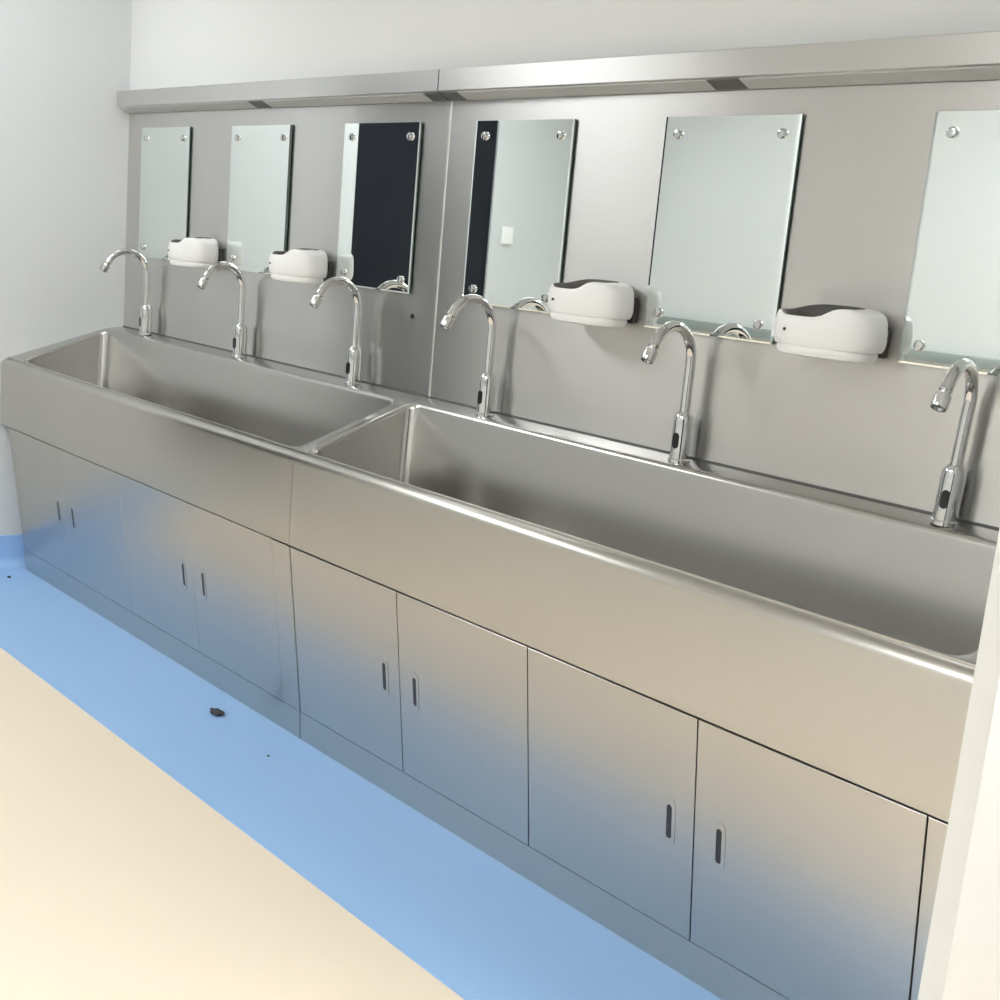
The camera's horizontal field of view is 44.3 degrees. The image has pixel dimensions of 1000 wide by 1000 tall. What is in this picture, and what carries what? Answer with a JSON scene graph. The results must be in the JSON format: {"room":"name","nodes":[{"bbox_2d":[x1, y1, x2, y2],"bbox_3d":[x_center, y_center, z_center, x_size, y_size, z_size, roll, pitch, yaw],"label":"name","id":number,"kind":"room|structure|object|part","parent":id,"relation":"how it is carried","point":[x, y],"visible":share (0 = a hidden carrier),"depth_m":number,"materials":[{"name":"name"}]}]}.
{"room":"surgical scrub room","nodes":[
{"label":"surgical scrub room","id":0,"kind":"room"},
{"bbox_2d":[0,0,131,534],"bbox_3d":[-2.816,-0.926,3.703,3.298,2.450,0.098,-2,13,-30],"label":"wall","id":1,"kind":"structure","parent":0,"point":[64,134],"depth_m":4.34,"materials":[{"name":"white paint"}]},
{"bbox_2d":[0,534,25,569],"bbox_3d":[-2.122,0.203,4.319,0.944,0.122,0.048,-2,13,-30],"label":"baseboard","id":2,"kind":"structure","parent":1,"relation":"attached to","point":[12,553],"depth_m":4.53,"materials":[{"name":"blue plastic"}]},
{"bbox_2d":[0,569,721,999],"bbox_3d":[-0.975,0.915,1.895,3.400,0.102,7.400,-6,16,-42],"label":"floor","id":3,"kind":"structure","parent":0,"point":[118,881],"depth_m":2.56,"materials":[{"name":"beige plastic"}]},
{"bbox_2d":[0,326,427,738],"bbox_3d":[-1.018,-0.015,3.905,0.417,0.907,1.884,-6,16,-42],"label":"sink","id":4,"kind":"object","parent":3,"relation":"on","point":[153,473],"visible":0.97,"depth_m":3.69,"materials":[{"name":"metal"}]},
{"bbox_3d":[-1.587,0.007,4.274,0.074,0.454,0.388,-6,16,-42],"label":"door","id":5,"kind":"part","parent":4,"relation":"part of","materials":[{"name":"metal"}]},
{"bbox_3d":[-1.500,0.037,4.172,0.014,0.097,0.028,-6,16,-42],"label":"handle","id":6,"kind":"part","parent":4,"relation":"part of","materials":[{"name":"metal"}]},
{"bbox_3d":[-1.423,0.061,4.091,0.014,0.097,0.028,-6,16,-42],"label":"handle","id":7,"kind":"part","parent":4,"relation":"part of","materials":[{"name":"metal"}]},
{"bbox_3d":[-1.309,0.092,3.981,0.074,0.454,0.436,-6,16,-42],"label":"door","id":8,"kind":"part","parent":4,"relation":"part of","materials":[{"name":"metal"}]},
{"bbox_2d":[99,248,151,335],"bbox_3d":[-1.309,-0.729,4.300,0.186,0.300,0.047,-1,13,-29],"label":"tap","id":9,"kind":"object","parent":4,"relation":"on","point":[145,319],"visible":1,"depth_m":4.32,"materials":[{"name":"silver metal"}]},
{"bbox_2d":[139,304,151,332],"bbox_3d":[-1.257,-0.642,4.351,0.044,0.100,0.042,-6,16,-42],"label":"base","id":10,"kind":"object","parent":9,"relation":"on","point":[145,319],"depth_m":4.34,"materials":[{"name":"silver metal"}]},
{"bbox_3d":[-1.018,0.181,3.673,0.074,0.454,0.429,-6,16,-42],"label":"door","id":11,"kind":"part","parent":4,"relation":"part of","materials":[{"name":"metal"}]},
{"bbox_3d":[-0.917,0.216,3.556,0.014,0.097,0.028,-6,16,-42],"label":"handle","id":12,"kind":"part","parent":4,"relation":"part of","materials":[{"name":"metal"}]},
{"bbox_3d":[-0.840,0.239,3.475,0.014,0.097,0.028,-6,16,-42],"label":"handle","id":13,"kind":"part","parent":4,"relation":"part of","materials":[{"name":"metal"}]},
{"bbox_2d":[8,327,426,451],"bbox_3d":[-0.986,-0.258,3.862,0.392,0.404,1.879,-6,16,-42],"label":"basin","id":14,"kind":"object","parent":4,"relation":"in","point":[281,406],"depth_m":3.90,"materials":[{"name":"silver metal"}]},
{"bbox_2d":[196,261,246,357],"bbox_3d":[-0.866,-0.593,3.829,0.047,0.300,0.186,16,16,42],"label":"tap","id":15,"kind":"object","parent":4,"relation":"on","point":[240,329],"visible":1,"depth_m":3.87,"materials":[{"name":"silver metal"}]},
{"bbox_2d":[233,324,246,355],"bbox_3d":[-0.826,-0.509,3.897,0.043,0.100,0.042,-6,16,-42],"label":"base","id":16,"kind":"object","parent":15,"relation":"on","point":[240,330],"depth_m":3.88,"materials":[{"name":"silver metal"}]},
{"bbox_3d":[-0.725,0.271,3.364,0.074,0.454,0.439,-6,16,-42],"label":"door","id":17,"kind":"part","parent":4,"relation":"part of","materials":[{"name":"metal"}]},
{"bbox_2d":[309,276,361,385],"bbox_3d":[-0.453,-0.466,3.393,0.186,0.300,0.047,-6,16,-44],"label":"tap","id":18,"kind":"object","parent":4,"relation":"on","point":[354,353],"visible":1,"depth_m":3.43,"materials":[{"name":"silver metal"}]},
{"bbox_2d":[345,346,361,381],"bbox_3d":[-0.412,-0.383,3.460,0.043,0.100,0.042,-6,16,-42],"label":"base","id":19,"kind":"object","parent":18,"relation":"on","point":[354,353],"depth_m":3.44,"materials":[{"name":"silver metal"}]},
{"bbox_2d":[210,708,224,715],"bbox_3d":[-0.772,0.577,3.344,0.034,0.014,0.060,-6,16,-42],"label":"scrap","id":20,"kind":"object","parent":3,"relation":"on","point":[215,711],"visible":1,"depth_m":3.33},
{"bbox_2d":[289,396,998,999],"bbox_3d":[0.224,0.365,2.593,0.417,0.907,1.806,-6,16,-42],"label":"sink","id":21,"kind":"object","parent":3,"relation":"on","point":[716,713],"visible":0.98,"depth_m":2.35,"materials":[{"name":"metal"}]},
{"bbox_3d":[-0.374,0.379,2.993,0.074,0.453,0.432,-6,16,-42],"label":"door","id":22,"kind":"part","parent":21,"relation":"part of","materials":[{"name":"metal"}]},
{"bbox_3d":[-0.271,0.413,2.874,0.014,0.097,0.028,-6,16,-42],"label":"handle","id":23,"kind":"part","parent":21,"relation":"part of","materials":[{"name":"metal"}]},
{"bbox_3d":[-0.194,0.437,2.793,0.014,0.097,0.028,-6,16,-42],"label":"handle","id":24,"kind":"part","parent":21,"relation":"part of","materials":[{"name":"metal"}]},
{"bbox_3d":[-0.083,0.468,2.685,0.074,0.453,0.427,-6,16,-42],"label":"door","id":25,"kind":"part","parent":21,"relation":"part of","materials":[{"name":"metal"}]},
{"bbox_2d":[440,294,496,416],"bbox_3d":[-0.078,-0.351,2.996,0.186,0.300,0.047,-5,15,-41],"label":"tap","id":26,"kind":"object","parent":21,"relation":"on","point":[487,380],"visible":1,"depth_m":3.03,"materials":[{"name":"silver metal"}]},
{"bbox_2d":[477,372,495,413],"bbox_3d":[-0.034,-0.267,3.060,0.043,0.100,0.042,-6,16,-42],"label":"base","id":27,"kind":"object","parent":26,"relation":"on","point":[487,380],"depth_m":3.04,"materials":[{"name":"silver metal"}]},
{"bbox_3d":[0.208,0.557,2.378,0.074,0.453,0.432,-6,16,-42],"label":"door","id":28,"kind":"part","parent":21,"relation":"part of","materials":[{"name":"metal"}]},
{"bbox_2d":[302,397,998,667],"bbox_3d":[0.254,0.122,2.552,0.392,0.404,1.806,-6,16,-42],"label":"basin","id":29,"kind":"object","parent":21,"relation":"in","point":[879,571],"depth_m":2.52,"materials":[{"name":"silver metal"}]},
{"bbox_2d":[641,321,696,463],"bbox_3d":[0.347,-0.221,2.548,0.047,0.300,0.186,16,16,42],"label":"tap","id":30,"kind":"object","parent":21,"relation":"on","point":[683,419],"visible":1,"depth_m":2.59,"materials":[{"name":"silver metal"}]},
{"bbox_2d":[669,411,693,459],"bbox_3d":[0.387,-0.138,2.615,0.043,0.100,0.042,-6,16,-42],"label":"base","id":31,"kind":"object","parent":30,"relation":"on","point":[683,420],"depth_m":2.60,"materials":[{"name":"silver metal"}]},
{"bbox_3d":[0.311,0.591,2.260,0.014,0.097,0.028,-6,16,-42],"label":"handle","id":32,"kind":"part","parent":21,"relation":"part of","materials":[{"name":"metal"}]},
{"bbox_3d":[0.388,0.615,2.178,0.014,0.097,0.028,-6,16,-42],"label":"handle","id":33,"kind":"part","parent":21,"relation":"part of","materials":[{"name":"metal"}]},
{"bbox_3d":[0.502,0.647,2.068,0.074,0.453,0.435,-6,16,-42],"label":"door","id":34,"kind":"part","parent":21,"relation":"part of","materials":[{"name":"metal"}]},
{"bbox_2d":[930,358,978,526],"bbox_3d":[0.764,-0.095,2.109,0.049,0.300,0.187,13,14,35],"label":"tap","id":35,"kind":"object","parent":21,"relation":"on","point":[953,475],"visible":1,"depth_m":2.15,"materials":[{"name":"silver metal"}]},
{"bbox_2d":[932,463,966,521],"bbox_3d":[0.799,-0.013,2.181,0.044,0.102,0.046,-6,16,-42],"label":"base","id":36,"kind":"object","parent":35,"relation":"on","point":[953,476],"depth_m":2.17,"materials":[{"name":"silver metal"}]},
{"bbox_2d":[130,0,999,113],"bbox_3d":[0.719,-0.334,2.363,0.100,2.450,6.300,-6,16,-42],"label":"wall","id":37,"kind":"structure","parent":0,"point":[175,43],"depth_m":3.07,"materials":[{"name":"white paint"}]},
{"bbox_2d":[117,69,449,113],"bbox_3d":[-0.742,-1.235,3.746,0.050,0.071,1.791,-6,16,-42],"label":"light fixture","id":38,"kind":"object","parent":37,"relation":"attached to","point":[419,86],"visible":0.99,"depth_m":3.57,"materials":[{"name":"metal"}]},
{"bbox_2d":[124,102,449,395],"bbox_3d":[-0.760,-0.832,3.845,0.002,0.756,1.792,-6,16,-42],"label":"backsplash panel","id":39,"kind":"object","parent":37,"relation":"attached to","point":[281,323],"visible":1,"depth_m":3.66,"materials":[{"name":"metal"}]},
{"bbox_2d":[138,127,190,259],"bbox_3d":[-1.168,-1.060,4.252,0.016,0.446,0.342,-6,16,-42],"label":"wall mirror","id":40,"kind":"object","parent":39,"relation":"attached to","point":[165,151],"visible":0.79,"depth_m":4.25,"materials":[{"name":"clear glass"}]},
{"bbox_2d":[168,237,221,268],"bbox_3d":[-1.011,-0.816,4.033,0.116,0.098,0.223,-6,16,-42],"label":"soap dispenser","id":41,"kind":"object","parent":39,"relation":"attached to","point":[197,252],"visible":0.96,"depth_m":3.96,"materials":[{"name":"white plastic"}]},
{"bbox_2d":[170,259,212,268],"bbox_3d":[-1.016,-0.777,4.040,0.104,0.019,0.201,-6,16,-42],"label":"tray","id":42,"kind":"object","parent":41,"relation":"on","point":[193,263],"depth_m":3.97,"materials":[{"name":"white plastic"}]},
{"bbox_2d":[226,125,292,274],"bbox_3d":[-0.755,-0.934,3.815,0.016,0.446,0.342,-6,16,-42],"label":"wall mirror","id":43,"kind":"object","parent":39,"relation":"attached to","point":[260,163],"visible":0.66,"depth_m":3.81,"materials":[{"name":"clear glass"}]},
{"bbox_2d":[269,248,331,283],"bbox_3d":[-0.594,-0.689,3.593,0.116,0.098,0.223,-6,16,-42],"label":"soap dispenser","id":44,"kind":"object","parent":39,"relation":"attached to","point":[301,265],"visible":0.99,"depth_m":3.52,"materials":[{"name":"white plastic"}]},
{"bbox_2d":[271,273,323,283],"bbox_3d":[-0.599,-0.649,3.600,0.104,0.019,0.201,-6,16,-42],"label":"tray","id":45,"kind":"object","parent":44,"relation":"on","point":[305,278],"depth_m":3.53,"materials":[{"name":"white plastic"}]},
{"bbox_2d":[336,122,421,293],"bbox_3d":[-0.341,-0.807,3.378,0.016,0.446,0.342,-6,16,-42],"label":"wall mirror","id":46,"kind":"object","parent":39,"relation":"attached to","point":[380,169],"visible":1,"depth_m":3.37,"materials":[{"name":"clear glass"}]},
{"bbox_2d":[428,81,999,527],"bbox_3d":[0.458,-0.459,2.558,0.003,0.756,1.836,-6,16,-42],"label":"backsplash panel","id":47,"kind":"object","parent":37,"relation":"attached to","point":[872,430],"visible":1,"depth_m":2.48,"materials":[{"name":"metal"}]},
{"bbox_2d":[463,119,575,313],"bbox_3d":[0.037,-0.692,2.979,0.016,0.446,0.342,-6,16,-42],"label":"wall mirror","id":48,"kind":"object","parent":47,"relation":"attached to","point":[521,175],"visible":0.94,"depth_m":2.97,"materials":[{"name":"clear glass"}]},
{"bbox_2d":[548,279,637,327],"bbox_3d":[0.200,-0.446,2.754,0.116,0.098,0.223,-6,16,-42],"label":"soap dispenser","id":49,"kind":"object","parent":47,"relation":"attached to","point":[593,302],"visible":1,"depth_m":2.69,"materials":[{"name":"white plastic"}]},
{"bbox_2d":[550,311,626,327],"bbox_3d":[0.195,-0.407,2.761,0.104,0.019,0.201,-6,16,-42],"label":"tray","id":50,"kind":"object","parent":49,"relation":"on","point":[614,319],"depth_m":2.69,"materials":[{"name":"white plastic"}]},
{"bbox_2d":[644,114,803,344],"bbox_3d":[0.451,-0.565,2.542,0.016,0.446,0.342,-6,16,-42],"label":"wall mirror","id":51,"kind":"object","parent":47,"relation":"attached to","point":[726,184],"visible":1,"depth_m":2.53,"materials":[{"name":"clear glass"}]},
{"bbox_2d":[773,304,889,363],"bbox_3d":[0.618,-0.318,2.312,0.116,0.098,0.223,-6,16,-42],"label":"soap dispenser","id":52,"kind":"object","parent":47,"relation":"attached to","point":[841,333],"visible":1,"depth_m":2.25,"materials":[{"name":"white plastic"}]},
{"bbox_2d":[777,342,877,363],"bbox_3d":[0.614,-0.279,2.319,0.104,0.019,0.201,-6,16,-42],"label":"tray","id":53,"kind":"object","parent":52,"relation":"on","point":[835,351],"depth_m":2.25,"materials":[{"name":"white plastic"}]},
{"bbox_2d":[898,110,999,375],"bbox_3d":[0.868,-0.437,2.101,0.016,0.446,0.342,-6,16,-42],"label":"wall mirror","id":54,"kind":"object","parent":47,"relation":"attached to","point":[952,313],"visible":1,"depth_m":2.16,"materials":[{"name":"clear glass"}]},
{"bbox_2d":[438,31,999,100],"bbox_3d":[0.479,-0.862,2.457,0.050,0.071,1.829,-6,16,-42],"label":"light fixture","id":55,"kind":"object","parent":37,"relation":"attached to","point":[975,56],"visible":1,"depth_m":2.42,"materials":[{"name":"metal"}]},
{"bbox_2d":[917,528,999,999],"bbox_3d":[0.879,-0.187,1.716,0.559,2.450,0.035,-6,16,-42],"label":"wall","id":56,"kind":"structure","parent":0,"point":[962,959],"depth_m":1.67,"materials":[{"name":"white paint"}]}
]}

